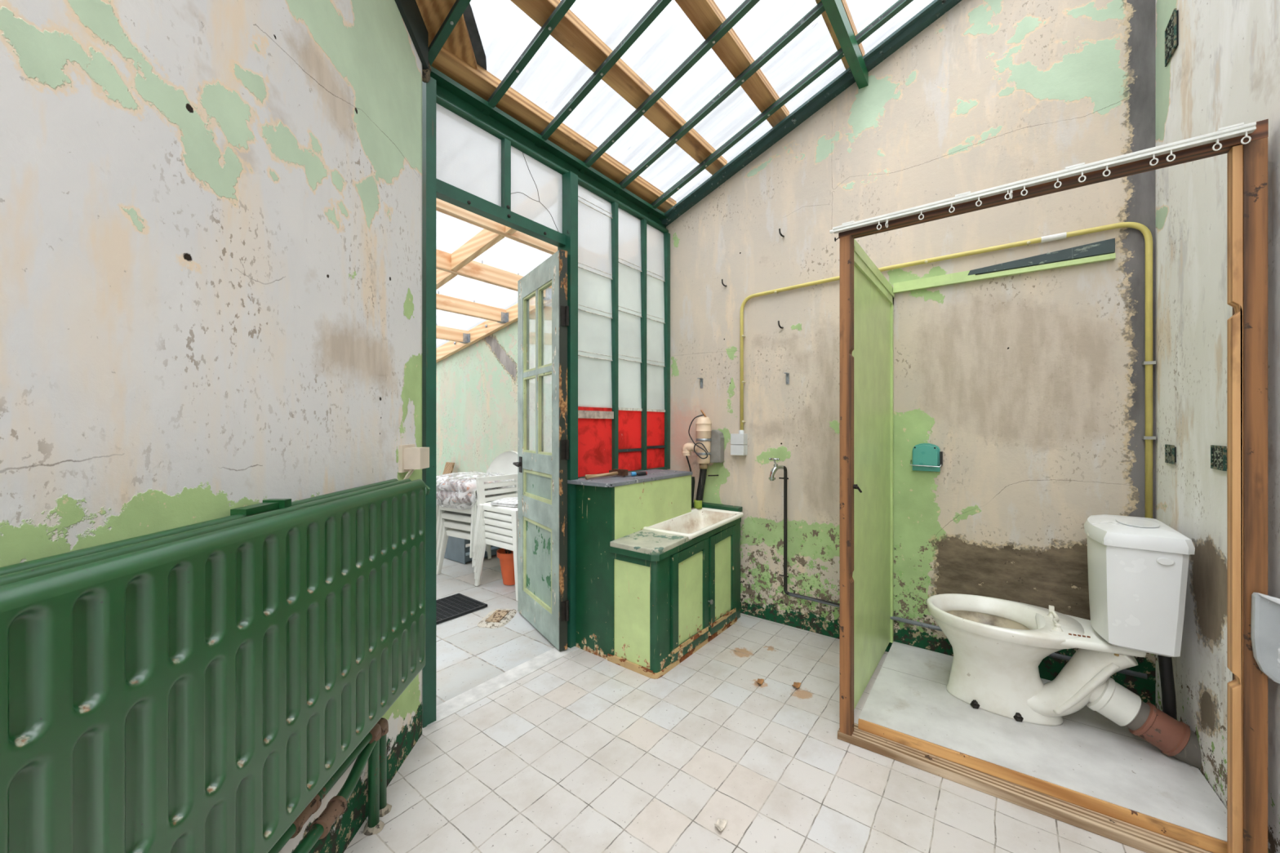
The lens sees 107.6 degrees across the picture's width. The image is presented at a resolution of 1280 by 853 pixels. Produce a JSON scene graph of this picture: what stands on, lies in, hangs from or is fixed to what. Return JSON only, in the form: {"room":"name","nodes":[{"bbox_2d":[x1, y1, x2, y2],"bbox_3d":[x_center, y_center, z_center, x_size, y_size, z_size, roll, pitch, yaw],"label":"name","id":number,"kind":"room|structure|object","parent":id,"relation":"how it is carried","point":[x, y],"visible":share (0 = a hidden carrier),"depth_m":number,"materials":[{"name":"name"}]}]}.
{"room":"old bathroom","nodes":[
{"label":"old bathroom","id":0,"kind":"room"},
{"bbox_2d":[0,0,422,852],"bbox_3d":[-0.845,-0.401,0.449,0.140,3.142,2.600,0,0,-2],"label":"wall","id":1,"kind":"structure","parent":0,"point":[211,211],"depth_m":0.85,"materials":[{"name":"paint"}]},
{"bbox_2d":[0,478,430,852],"bbox_3d":[-0.721,0.458,0.836,0.138,0.609,1.339,0,0,-2],"label":"radiator","id":2,"kind":"object","parent":1,"relation":"attached to","point":[193,688],"visible":1,"depth_m":0.72,"materials":[{"name":"green metal"}]},
{"bbox_2d":[395,0,428,69],"bbox_3d":[-0.801,-1.696,0.560,0.074,0.726,2.420,0,0,-2],"label":"trim","id":3,"kind":"structure","parent":1,"relation":"attached to","point":[410,12],"depth_m":1.67,"materials":[{"name":"metal"}]},
{"bbox_2d":[398,444,429,479],"bbox_3d":[-0.777,0.127,1.618,0.066,0.128,0.097,0,0,-2],"label":"junction box","id":4,"kind":"object","parent":1,"relation":"attached to","point":[411,458],"visible":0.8,"depth_m":1.58,"materials":[{"name":"plastic"}]},
{"bbox_2d":[422,61,431,84],"bbox_3d":[-0.831,-1.377,1.802,0.080,0.127,0.065,0,0,38],"label":"trim","id":5,"kind":"structure","parent":1,"relation":"attached to","point":[426,73],"depth_m":1.78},
{"bbox_2d":[422,76,435,728],"bbox_3d":[-0.854,-0.100,1.836,0.120,2.500,0.055,0,0,38],"label":"trim","id":6,"kind":"structure","parent":1,"relation":"attached to","point":[428,91],"depth_m":1.81,"materials":[{"name":"green wood"}]},
{"bbox_2d":[435,210,551,346],"bbox_3d":[-2.307,-1.005,3.569,4.180,0.810,2.413,0,0,38],"label":"ceiling","id":7,"kind":"structure","parent":0,"point":[508,255],"depth_m":3.52,"materials":[{"name":"white"}]},
{"bbox_2d":[435,543,555,706],"bbox_3d":[-2.820,1.192,2.920,4.365,0.076,4.360,0,0,38],"label":"floor","id":8,"kind":"structure","parent":0,"point":[468,655],"depth_m":2.56,"materials":[{"name":"tile"}]},
{"bbox_2d":[440,462,454,484],"bbox_3d":[-1.992,0.760,4.644,0.134,0.780,0.420,0,0,14],"label":"wooden plank","id":9,"kind":"object","parent":8,"relation":"on","point":[449,466],"visible":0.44,"depth_m":4.76,"materials":[{"name":"brown wood"}]},
{"bbox_2d":[435,593,487,624],"bbox_3d":[-1.286,1.143,2.854,0.330,0.014,0.595,0,0,38],"label":"door mat","id":10,"kind":"object","parent":8,"relation":"on","point":[447,608],"visible":0.45,"depth_m":2.96,"materials":[{"name":"black rubber"}]},
{"bbox_2d":[435,510,491,585],"bbox_3d":[-1.212,0.782,3.773,0.508,0.735,0.626,0,0,32],"label":"plastic chair","id":11,"kind":"object","parent":8,"relation":"on","point":[446,531],"visible":0.24,"depth_m":3.64,"materials":[{"name":"white plastic"}]},
{"bbox_2d":[435,501,487,573],"bbox_3d":[-1.227,0.715,3.767,0.508,0.735,0.626,0,0,32],"label":"plastic chair","id":12,"kind":"object","parent":11,"relation":"on","point":[463,526],"visible":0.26,"depth_m":3.62,"materials":[{"name":"white plastic"}]},
{"bbox_2d":[435,491,515,567],"bbox_3d":[-1.242,0.646,3.761,0.508,0.735,0.626,0,0,32],"label":"plastic chair","id":13,"kind":"object","parent":12,"relation":"on","point":[460,517],"visible":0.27,"depth_m":3.57,"materials":[{"name":"white plastic"}]},
{"bbox_2d":[435,451,517,558],"bbox_3d":[-1.257,0.579,3.755,0.508,0.735,0.626,0,0,32],"label":"plastic chair","id":14,"kind":"object","parent":13,"relation":"on","point":[502,464],"visible":0.22,"depth_m":3.94,"materials":[{"name":"white plastic"}]},
{"bbox_2d":[435,471,512,510],"bbox_3d":[-1.331,0.491,3.651,0.560,0.252,0.550,0,0,32],"label":"bundle","id":15,"kind":"object","parent":14,"relation":"on","point":[459,491],"visible":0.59,"depth_m":3.46,"materials":[{"name":"fabric"}]},
{"bbox_2d":[435,490,492,503],"bbox_3d":[-1.329,0.530,3.651,0.426,0.086,0.409,0,0,32],"label":"cushion","id":16,"kind":"object","parent":15,"relation":"on","point":[466,499],"depth_m":3.45,"materials":[{"name":"fabric"}]},
{"bbox_2d":[440,478,501,493],"bbox_3d":[-1.320,0.460,3.667,0.410,0.082,0.384,0,0,32],"label":"cushion","id":17,"kind":"object","parent":15,"relation":"on","point":[463,487],"depth_m":3.53,"materials":[{"name":"fabric"}]},
{"bbox_2d":[444,536,499,564],"bbox_3d":[-1.498,1.000,4.147,0.350,0.300,0.340,0,0,38],"label":"plastic crate","id":18,"kind":"object","parent":8,"relation":"on","point":[456,550],"visible":0.28,"depth_m":3.99,"materials":[{"name":"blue plastic"}]},
{"bbox_2d":[474,537,517,600],"bbox_3d":[-0.862,0.885,3.402,0.508,0.530,0.442,0,0,38],"label":"plastic chair","id":19,"kind":"object","parent":8,"relation":"on","point":[492,542],"visible":0.21,"depth_m":3.33,"materials":[{"name":"white plastic"}]},
{"bbox_2d":[474,530,517,594],"bbox_3d":[-0.863,0.835,3.394,0.508,0.530,0.442,0,0,38],"label":"plastic chair","id":20,"kind":"object","parent":19,"relation":"on","point":[490,535],"visible":0.21,"depth_m":3.29,"materials":[{"name":"white plastic"}]},
{"bbox_2d":[473,493,517,586],"bbox_3d":[-0.863,0.785,3.387,0.508,0.530,0.442,0,0,38],"label":"plastic chair","id":21,"kind":"object","parent":20,"relation":"on","point":[502,531],"visible":0.22,"depth_m":3.28,"materials":[{"name":"white plastic"}]},
{"bbox_2d":[473,486,517,579],"bbox_3d":[-0.864,0.735,3.380,0.508,0.530,0.442,0,0,38],"label":"plastic chair","id":22,"kind":"object","parent":21,"relation":"on","point":[500,523],"visible":0.26,"depth_m":3.28,"materials":[{"name":"white plastic"}]},
{"bbox_2d":[472,480,517,572],"bbox_3d":[-0.864,0.685,3.373,0.508,0.530,0.442,0,0,38],"label":"plastic chair","id":23,"kind":"object","parent":22,"relation":"on","point":[495,515],"visible":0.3,"depth_m":3.28,"materials":[{"name":"white plastic"}]},
{"bbox_2d":[472,473,517,564],"bbox_3d":[-0.865,0.635,3.366,0.508,0.530,0.442,0,0,38],"label":"plastic chair","id":24,"kind":"object","parent":23,"relation":"on","point":[482,505],"visible":0.46,"depth_m":3.36,"materials":[{"name":"white plastic"}]},
{"bbox_2d":[489,497,517,506],"bbox_3d":[-0.876,0.533,3.344,0.220,0.034,0.312,0,0,26],"label":"newspaper","id":25,"kind":"object","parent":24,"relation":"on","point":[509,501],"visible":0.47,"depth_m":3.25,"materials":[{"name":"white paper"}]},
{"bbox_2d":[476,608,516,628],"bbox_3d":[-0.856,1.158,2.813,0.177,0.044,0.279,0,0,6],"label":"debris","id":26,"kind":"object","parent":8,"relation":"in","point":[498,618],"visible":0.92,"depth_m":2.77,"materials":[{"name":"beige"}]},
{"bbox_2d":[496,548,515,585],"bbox_3d":[-0.949,1.006,3.444,0.203,0.287,0.203,0,0,38],"label":"flower pot","id":27,"kind":"object","parent":8,"relation":"on","point":[505,556],"visible":0.54,"depth_m":3.38,"materials":[{"name":"ceramic"}]},
{"bbox_2d":[343,613,1146,852],"bbox_3d":[-0.022,1.190,0.751,2.515,0.080,4.360,0,0,38],"label":"floor","id":28,"kind":"structure","parent":0,"point":[585,752],"depth_m":1.55,"materials":[{"name":"tile"}]},
{"bbox_2d":[268,723,384,852],"bbox_3d":[-0.745,0.997,0.559,0.055,0.313,1.615,0,0,-1],"label":"pipe","id":29,"kind":"object","parent":28,"relation":"on","point":[375,824],"visible":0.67,"depth_m":1.30,"materials":[{"name":"green metal"}]},
{"bbox_2d":[292,717,391,852],"bbox_3d":[-0.716,1.011,0.591,0.075,0.283,1.677,0,0,-3],"label":"pipe","id":30,"kind":"object","parent":28,"relation":"on","point":[321,827],"visible":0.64,"depth_m":1.18,"materials":[{"name":"green metal"}]},
{"bbox_2d":[422,646,578,730],"bbox_3d":[-0.700,1.188,2.010,0.100,0.084,1.120,0,0,38],"label":"threshold","id":31,"kind":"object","parent":28,"relation":"on","point":[449,708],"depth_m":2.08,"materials":[{"name":"stone"}]},
{"bbox_2d":[567,469,742,679],"bbox_3d":[0.143,0.714,2.637,0.595,0.872,0.973,0,0,38],"label":"base cabinet","id":32,"kind":"object","parent":28,"relation":"on","point":[647,601],"visible":0.86,"depth_m":2.35,"materials":[{"name":"green paint"}]},
{"bbox_2d":[584,468,627,479],"bbox_3d":[-0.186,0.257,2.515,0.115,0.038,0.243,0,0,38],"label":"hammer","id":33,"kind":"object","parent":32,"relation":"on","point":[615,472],"visible":1,"depth_m":2.55,"materials":[{"name":"brown wood"}]},
{"bbox_2d":[622,471,647,476],"bbox_3d":[-0.026,0.266,2.618,0.155,0.026,0.025,0,0,-32],"label":"screwdriver","id":34,"kind":"object","parent":32,"relation":"on","point":[643,473],"visible":1,"depth_m":2.62,"materials":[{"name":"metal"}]},
{"bbox_2d":[609,528,692,555],"bbox_3d":[0.058,0.566,2.317,0.282,0.042,0.307,0,0,38],"label":"countertop","id":35,"kind":"structure","parent":32,"relation":"on","point":[649,542],"depth_m":2.26,"materials":[{"name":"paint"}]},
{"bbox_2d":[643,507,743,539],"bbox_3d":[0.315,0.597,2.652,0.316,0.167,0.615,0,0,38],"label":"sink","id":36,"kind":"object","parent":35,"relation":"in","point":[695,523],"visible":0.51,"depth_m":2.80,"materials":[{"name":"white ceramic"}]},
{"bbox_2d":[714,818,727,831],"bbox_3d":[0.230,1.141,1.340,0.026,0.013,0.047,0,0,38],"label":"scrap","id":37,"kind":"object","parent":28,"relation":"on","point":[721,824],"visible":1,"depth_m":1.34,"materials":[{"name":"paper"}]},
{"bbox_2d":[755,678,764,684],"bbox_3d":[0.534,1.141,2.092,0.026,0.013,0.047,0,0,38],"label":"scrap","id":38,"kind":"object","parent":28,"relation":"on","point":[760,682],"visible":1,"depth_m":2.10,"materials":[{"name":"brown plant"}]},
{"bbox_2d":[791,682,800,688],"bbox_3d":[0.687,1.141,2.061,0.028,0.013,0.052,0,0,38],"label":"scrap","id":39,"kind":"object","parent":28,"relation":"on","point":[797,685],"visible":1,"depth_m":2.07,"materials":[{"name":"brown plant"}]},
{"bbox_2d":[837,119,1279,852],"bbox_3d":[1.375,0.198,1.739,1.006,1.905,0.885,0,0,38],"label":"toilet cubicle","id":40,"kind":"object","parent":28,"relation":"on","point":[1088,772],"depth_m":1.56,"materials":[{"name":"wood"}]},
{"bbox_2d":[829,121,1256,233],"bbox_3d":[1.091,-0.723,1.427,0.980,0.025,0.026,0,0,38],"label":"rail","id":41,"kind":"object","parent":40,"relation":"attached to","point":[1239,129],"visible":1,"depth_m":1.32,"materials":[{"name":"white plastic"}]},
{"bbox_2d":[948,203,955,213],"bbox_3d":[0.994,-0.698,1.493,0.006,0.032,0.016,0,0,-44],"label":"curtain ring","id":42,"kind":"object","parent":41,"relation":"hanging from","point":[951,203],"visible":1,"depth_m":1.49,"materials":[{"name":"white plastic"}]},
{"bbox_2d":[975,196,982,206],"bbox_3d":[1.050,-0.698,1.450,0.016,0.032,0.006,0,0,26],"label":"curtain ring","id":43,"kind":"object","parent":41,"relation":"hanging from","point":[979,200],"visible":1,"depth_m":1.45,"materials":[{"name":"white plastic"}]},
{"bbox_2d":[1008,188,1013,199],"bbox_3d":[1.112,-0.698,1.402,0.016,0.032,0.006,0,0,-31],"label":"curtain ring","id":44,"kind":"object","parent":41,"relation":"hanging from","point":[1011,189],"visible":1,"depth_m":1.40,"materials":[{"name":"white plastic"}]},
{"bbox_2d":[1020,185,1027,195],"bbox_3d":[1.136,-0.698,1.383,0.016,0.032,0.006,0,0,32],"label":"curtain ring","id":45,"kind":"object","parent":41,"relation":"hanging from","point":[1026,190],"visible":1,"depth_m":1.38,"materials":[{"name":"white plastic"}]},
{"bbox_2d":[1053,177,1061,187],"bbox_3d":[1.194,-0.698,1.338,0.016,0.032,0.006,0,0,44],"label":"curtain ring","id":46,"kind":"object","parent":41,"relation":"hanging from","point":[1060,182],"visible":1,"depth_m":1.34,"materials":[{"name":"white plastic"}]},
{"bbox_2d":[1078,171,1085,182],"bbox_3d":[1.234,-0.698,1.307,0.016,0.032,0.006,0,0,38],"label":"curtain ring","id":47,"kind":"object","parent":41,"relation":"hanging from","point":[1084,176],"visible":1,"depth_m":1.30,"materials":[{"name":"white plastic"}]},
{"bbox_2d":[1102,165,1111,176],"bbox_3d":[1.273,-0.698,1.277,0.016,0.032,0.006,0,0,29],"label":"curtain ring","id":48,"kind":"object","parent":41,"relation":"hanging from","point":[1106,166],"visible":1,"depth_m":1.28,"materials":[{"name":"white plastic"}]},
{"bbox_2d":[1149,154,1158,165],"bbox_3d":[1.343,-0.698,1.223,0.006,0.032,0.016,0,0,-41],"label":"curtain ring","id":49,"kind":"object","parent":41,"relation":"hanging from","point":[1154,157],"visible":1,"depth_m":1.22,"materials":[{"name":"white plastic"}]},
{"bbox_2d":[1166,150,1175,161],"bbox_3d":[1.366,-0.698,1.204,0.016,0.032,0.006,0,0,38],"label":"curtain ring","id":50,"kind":"object","parent":41,"relation":"hanging from","point":[1171,151],"visible":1,"depth_m":1.20,"materials":[{"name":"white plastic"}]},
{"bbox_2d":[1212,138,1222,151],"bbox_3d":[1.427,-0.698,1.157,0.016,0.032,0.006,0,0,32],"label":"curtain ring","id":51,"kind":"object","parent":41,"relation":"hanging from","point":[1216,140],"visible":1,"depth_m":1.16,"materials":[{"name":"white plastic"}]},
{"bbox_2d":[1240,131,1251,144],"bbox_3d":[1.463,-0.698,1.129,0.016,0.032,0.006,0,0,38],"label":"curtain ring","id":52,"kind":"object","parent":41,"relation":"hanging from","point":[1246,132],"visible":1,"depth_m":1.13,"materials":[{"name":"white plastic"}]},
{"bbox_2d":[1086,677,1142,726],"bbox_3d":[1.631,0.948,1.646,0.181,0.167,0.132,0,0,38],"label":"outlet","id":53,"kind":"object","parent":40,"relation":"attached to","point":[1108,698],"depth_m":1.60,"materials":[{"name":"plastic"}]},
{"bbox_2d":[1124,700,1201,770],"bbox_3d":[1.749,1.019,1.554,0.226,0.180,0.122,0,0,38],"label":"pipe","id":54,"kind":"object","parent":40,"relation":"attached to","point":[1174,738],"visible":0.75,"depth_m":1.52,"materials":[{"name":"ceramic"}]},
{"bbox_2d":[1157,654,1177,719],"bbox_3d":[1.795,0.890,1.595,0.053,0.382,0.031,0,0,38],"label":"pipe","id":55,"kind":"object","parent":54,"relation":"attached to","point":[1166,668],"visible":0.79,"depth_m":1.58,"materials":[{"name":"black plastic"}]},
{"bbox_2d":[435,0,1155,706],"bbox_3d":[-0.588,-0.539,3.910,6.680,3.418,0.140,0,0,38],"label":"wall","id":56,"kind":"structure","parent":0,"point":[1029,387],"depth_m":2.24,"materials":[{"name":"paint"}]},
{"bbox_2d":[435,285,551,363],"bbox_3d":[-1.543,-0.916,4.521,4.220,0.931,0.059,0,0,38],"label":"beam","id":57,"kind":"structure","parent":56,"relation":"attached to","point":[487,327],"depth_m":4.48,"materials":[{"name":"brown wood"}]},
{"bbox_2d":[435,324,470,343],"bbox_3d":[-2.450,-0.900,3.678,0.120,0.155,2.410,0,0,38],"label":"rafter","id":58,"kind":"object","parent":57,"relation":"attached to","point":[463,336],"visible":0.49,"depth_m":4.49,"materials":[{"name":"brown wood"}]},
{"bbox_2d":[435,290,508,323],"bbox_3d":[-1.968,-1.016,3.304,0.120,0.155,2.410,0,0,38],"label":"rafter","id":59,"kind":"object","parent":57,"relation":"attached to","point":[445,303],"visible":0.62,"depth_m":3.96,"materials":[{"name":"brown wood"}]},
{"bbox_2d":[435,248,551,300],"bbox_3d":[-1.494,-1.130,2.936,0.120,0.155,2.410,0,0,38],"label":"rafter","id":60,"kind":"object","parent":57,"relation":"attached to","point":[475,270],"visible":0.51,"depth_m":3.38,"materials":[{"name":"brown wood"}]},
{"bbox_2d":[435,269,457,289],"bbox_3d":[-1.505,-1.056,3.413,0.556,0.214,0.044,0,0,38],"label":"rafter noggin","id":61,"kind":"object","parent":60,"relation":"attached to","point":[442,277],"visible":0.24,"depth_m":3.31,"materials":[{"name":"brown wood"}]},
{"bbox_2d":[435,197,557,254],"bbox_3d":[-1.036,-1.240,2.581,0.120,0.155,2.410,0,0,38],"label":"rafter","id":62,"kind":"object","parent":57,"relation":"attached to","point":[442,206],"visible":0.02,"depth_m":2.76,"materials":[{"name":"brown wood"}]},
{"bbox_2d":[451,228,504,271],"bbox_3d":[-1.057,-1.168,3.027,0.536,0.211,0.044,0,0,38],"label":"rafter noggin","id":63,"kind":"object","parent":62,"relation":"attached to","point":[485,239],"visible":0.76,"depth_m":3.02,"materials":[{"name":"brown wood"}]},
{"bbox_2d":[505,226,517,235],"bbox_3d":[-0.600,-1.275,2.692,0.508,0.205,0.044,0,0,38],"label":"rafter noggin","id":64,"kind":"object","parent":62,"relation":"attached to","point":[508,230],"visible":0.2,"depth_m":2.82,"materials":[{"name":"brown wood"}]},
{"bbox_2d":[430,66,670,648],"bbox_3d":[-0.333,-0.142,2.529,0.095,2.585,1.730,0,0,38],"label":"window","id":65,"kind":"structure","parent":56,"relation":"in","point":[619,264],"depth_m":2.72,"materials":[{"name":"green metal"}]},
{"bbox_2d":[428,0,471,66],"bbox_3d":[-0.369,-1.654,1.470,1.285,0.515,0.030,0,0,38],"label":"bar","id":66,"kind":"object","parent":65,"relation":"on","point":[459,6],"visible":0.68,"depth_m":1.73,"materials":[{"name":"green paint"}]},
{"bbox_2d":[435,102,565,247],"bbox_3d":[-0.614,-1.133,2.181,0.056,0.376,0.805,0,0,38],"label":"window","id":67,"kind":"structure","parent":65,"relation":"attached to","point":[478,172],"depth_m":2.12,"materials":[{"name":"white glass"}]},
{"bbox_2d":[481,0,575,115],"bbox_3d":[0.202,-1.837,1.399,2.275,0.882,0.030,0,0,38],"label":"bar","id":68,"kind":"object","parent":65,"relation":"on","point":[564,6],"visible":0.93,"depth_m":1.90,"materials":[{"name":"green paint"}]},
{"bbox_2d":[512,249,568,651],"bbox_3d":[-0.584,0.120,2.624,0.104,2.035,0.653,0,0,-34],"label":"door","id":69,"kind":"structure","parent":65,"relation":"attached to","point":[542,477],"depth_m":2.56,"materials":[{"name":"green paint"}]},
{"bbox_2d":[431,46,676,213],"bbox_3d":[-0.307,-1.484,2.525,0.090,0.079,1.695,0,0,38],"label":"rafter","id":70,"kind":"structure","parent":65,"relation":"on","point":[482,82],"depth_m":2.25,"materials":[{"name":"brown wood"}]},
{"bbox_2d":[534,0,671,147],"bbox_3d":[0.386,-1.837,1.637,2.275,0.882,0.030,0,0,38],"label":"bar","id":71,"kind":"object","parent":65,"relation":"on","point":[659,6],"visible":0.91,"depth_m":2.04,"materials":[{"name":"green paint"}]},
{"bbox_2d":[578,0,759,173],"bbox_3d":[0.573,-1.837,1.878,2.275,0.882,0.030,0,0,38],"label":"bar","id":72,"kind":"object","parent":65,"relation":"on","point":[747,5],"visible":0.96,"depth_m":2.19,"materials":[{"name":"green paint"}]},
{"bbox_2d":[510,0,727,174],"bbox_3d":[0.013,-1.626,2.315,0.085,0.077,1.635,0,0,38],"label":"rafter","id":73,"kind":"structure","parent":72,"relation":"on","point":[571,32],"depth_m":2.15,"materials":[{"name":"brown wood"}]},
{"bbox_2d":[815,0,864,69],"bbox_3d":[0.482,-1.920,1.622,0.085,0.077,2.155,0,0,38],"label":"rafter","id":74,"kind":"structure","parent":72,"relation":"on","point":[824,14],"depth_m":2.24,"materials":[{"name":"brown wood"}]},
{"bbox_2d":[613,0,825,194],"bbox_3d":[0.346,-1.647,2.425,1.245,0.501,0.030,0,0,38],"label":"bar","id":75,"kind":"object","parent":65,"relation":"on","point":[819,9],"visible":0.9,"depth_m":2.34,"materials":[{"name":"green paint"}]},
{"bbox_2d":[675,0,789,127],"bbox_3d":[0.289,-1.772,2.025,0.085,0.077,1.755,0,0,38],"label":"rafter","id":76,"kind":"structure","parent":75,"relation":"on","point":[706,16],"depth_m":2.20,"materials":[{"name":"brown wood"}]},
{"bbox_2d":[646,0,913,213],"bbox_3d":[0.950,-1.837,2.364,2.275,0.882,0.030,0,0,38],"label":"bar","id":77,"kind":"object","parent":65,"relation":"on","point":[899,5],"visible":0.83,"depth_m":2.50,"materials":[{"name":"green paint"}]},
{"bbox_2d":[697,377,702,388],"bbox_3d":[0.391,-0.281,3.037,0.018,0.063,0.040,0,0,38],"label":"shelf bracket","id":78,"kind":"object","parent":56,"relation":"attached to","point":[701,379],"visible":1,"depth_m":3.05,"materials":[{"name":"metal"}]},
{"bbox_2d":[681,409,724,508],"bbox_3d":[0.393,0.207,2.964,0.241,0.626,0.150,0,0,38],"label":"pump","id":79,"kind":"object","parent":56,"relation":"attached to","point":[708,446],"visible":0.98,"depth_m":2.93,"materials":[{"name":"beige plastic"}]},
{"bbox_2d":[730,430,747,455],"bbox_3d":[0.605,0.098,2.862,0.086,0.152,0.053,0,0,38],"label":"switch box","id":80,"kind":"object","parent":56,"relation":"attached to","point":[740,438],"visible":1,"depth_m":2.84,"materials":[{"name":"grey plastic"}]},
{"bbox_2d":[783,372,789,384],"bbox_3d":[0.842,-0.277,2.688,0.018,0.063,0.040,0,0,38],"label":"shelf bracket","id":81,"kind":"object","parent":56,"relation":"attached to","point":[786,373],"visible":1,"depth_m":2.70,"materials":[{"name":"metal"}]},
{"bbox_2d":[658,0,961,226],"bbox_3d":[1.068,-1.822,2.484,2.315,0.892,0.085,0,0,38],"label":"roof beam","id":82,"kind":"structure","parent":56,"relation":"attached to","point":[935,9],"depth_m":2.57,"materials":[{"name":"green metal"}]},
{"bbox_2d":[821,0,868,88],"bbox_3d":[0.738,-1.815,1.895,0.045,0.070,1.500,0,0,38],"label":"roof beam","id":83,"kind":"structure","parent":56,"relation":"attached to","point":[834,9],"depth_m":2.17,"materials":[{"name":"green metal"}]},
{"bbox_2d":[910,443,942,471],"bbox_3d":[1.381,0.148,2.259,0.132,0.135,0.055,0,0,38],"label":"paper holder","id":84,"kind":"object","parent":56,"relation":"attached to","point":[926,456],"visible":1,"depth_m":2.24,"materials":[{"name":"teal plastic"}]},
{"bbox_2d":[740,222,1155,518],"bbox_3d":[1.299,-0.132,2.335,1.736,1.364,0.036,0,0,38],"label":"conduit","id":85,"kind":"object","parent":56,"relation":"attached to","point":[1148,362],"visible":0.91,"depth_m":1.82,"materials":[{"name":"metal"}]},
{"bbox_2d":[768,457,1147,679],"bbox_3d":[1.346,0.577,2.237,1.494,0.800,0.131,0,0,38],"label":"pipe","id":86,"kind":"object","parent":56,"relation":"attached to","point":[776,467],"visible":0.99,"depth_m":2.62,"materials":[{"name":"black metal"}]},
{"bbox_2d":[768,459,783,480],"bbox_3d":[0.769,0.247,2.651,0.087,0.118,0.037,0,0,-21],"label":"tap","id":87,"kind":"object","parent":86,"relation":"on","point":[776,467],"depth_m":2.64,"materials":[{"name":"silver metal"}]},
{"bbox_2d":[1155,0,1279,852],"bbox_3d":[1.148,-0.576,0.431,0.140,3.492,3.287,0,0,34],"label":"wall","id":88,"kind":"structure","parent":0,"point":[1223,70],"depth_m":1.45,"materials":[{"name":"paint"}]},
{"bbox_2d":[1164,444,1176,464],"bbox_3d":[1.907,0.099,1.679,0.016,0.066,0.092,0,0,38],"label":"air vent","id":89,"kind":"object","parent":88,"relation":"in","point":[1170,450],"visible":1,"depth_m":1.67,"materials":[{"name":"metal"}]},
{"bbox_2d":[1164,8,1177,66],"bbox_3d":[1.903,-1.390,1.672,0.016,0.132,0.117,0,0,38],"label":"air vent","id":90,"kind":"object","parent":88,"relation":"in","point":[1171,29],"visible":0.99,"depth_m":1.66,"materials":[{"name":"metal"}]},
{"bbox_2d":[1210,444,1226,471],"bbox_3d":[1.696,0.091,1.366,0.016,0.070,0.105,0,0,38],"label":"air vent","id":91,"kind":"object","parent":88,"relation":"in","point":[1218,453],"visible":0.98,"depth_m":1.36,"materials":[{"name":"metal"}]},
{"bbox_3d":[0.224,-1.951,1.334,2.520,0.948,2.983,0,0,38],"label":"ceiling","id":92,"kind":"structure","parent":0,"visible":0},
{"bbox_2d":[415,0,456,46],"bbox_3d":[-0.346,-1.730,1.349,1.400,0.537,0.212,0,0,38],"label":"plank","id":93,"kind":"object","parent":92,"relation":"attached to","point":[433,13],"visible":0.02,"depth_m":1.72,"materials":[{"name":"brown wood"}]},
{"bbox_2d":[443,13,476,69],"bbox_3d":[-0.727,-1.529,1.846,0.107,0.093,0.227,0,0,-4],"label":"fascia board","id":94,"kind":"object","parent":92,"relation":"attached to","point":[458,42],"visible":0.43,"depth_m":1.85,"materials":[{"name":"brown wood"}]},
{"bbox_2d":[462,3,486,70],"bbox_3d":[-0.661,-1.551,1.889,0.239,0.093,0.246,0,0,38],"label":"flashing","id":95,"kind":"object","parent":94,"relation":"attached to","point":[477,47],"visible":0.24,"depth_m":1.87,"materials":[{"name":"metal"}]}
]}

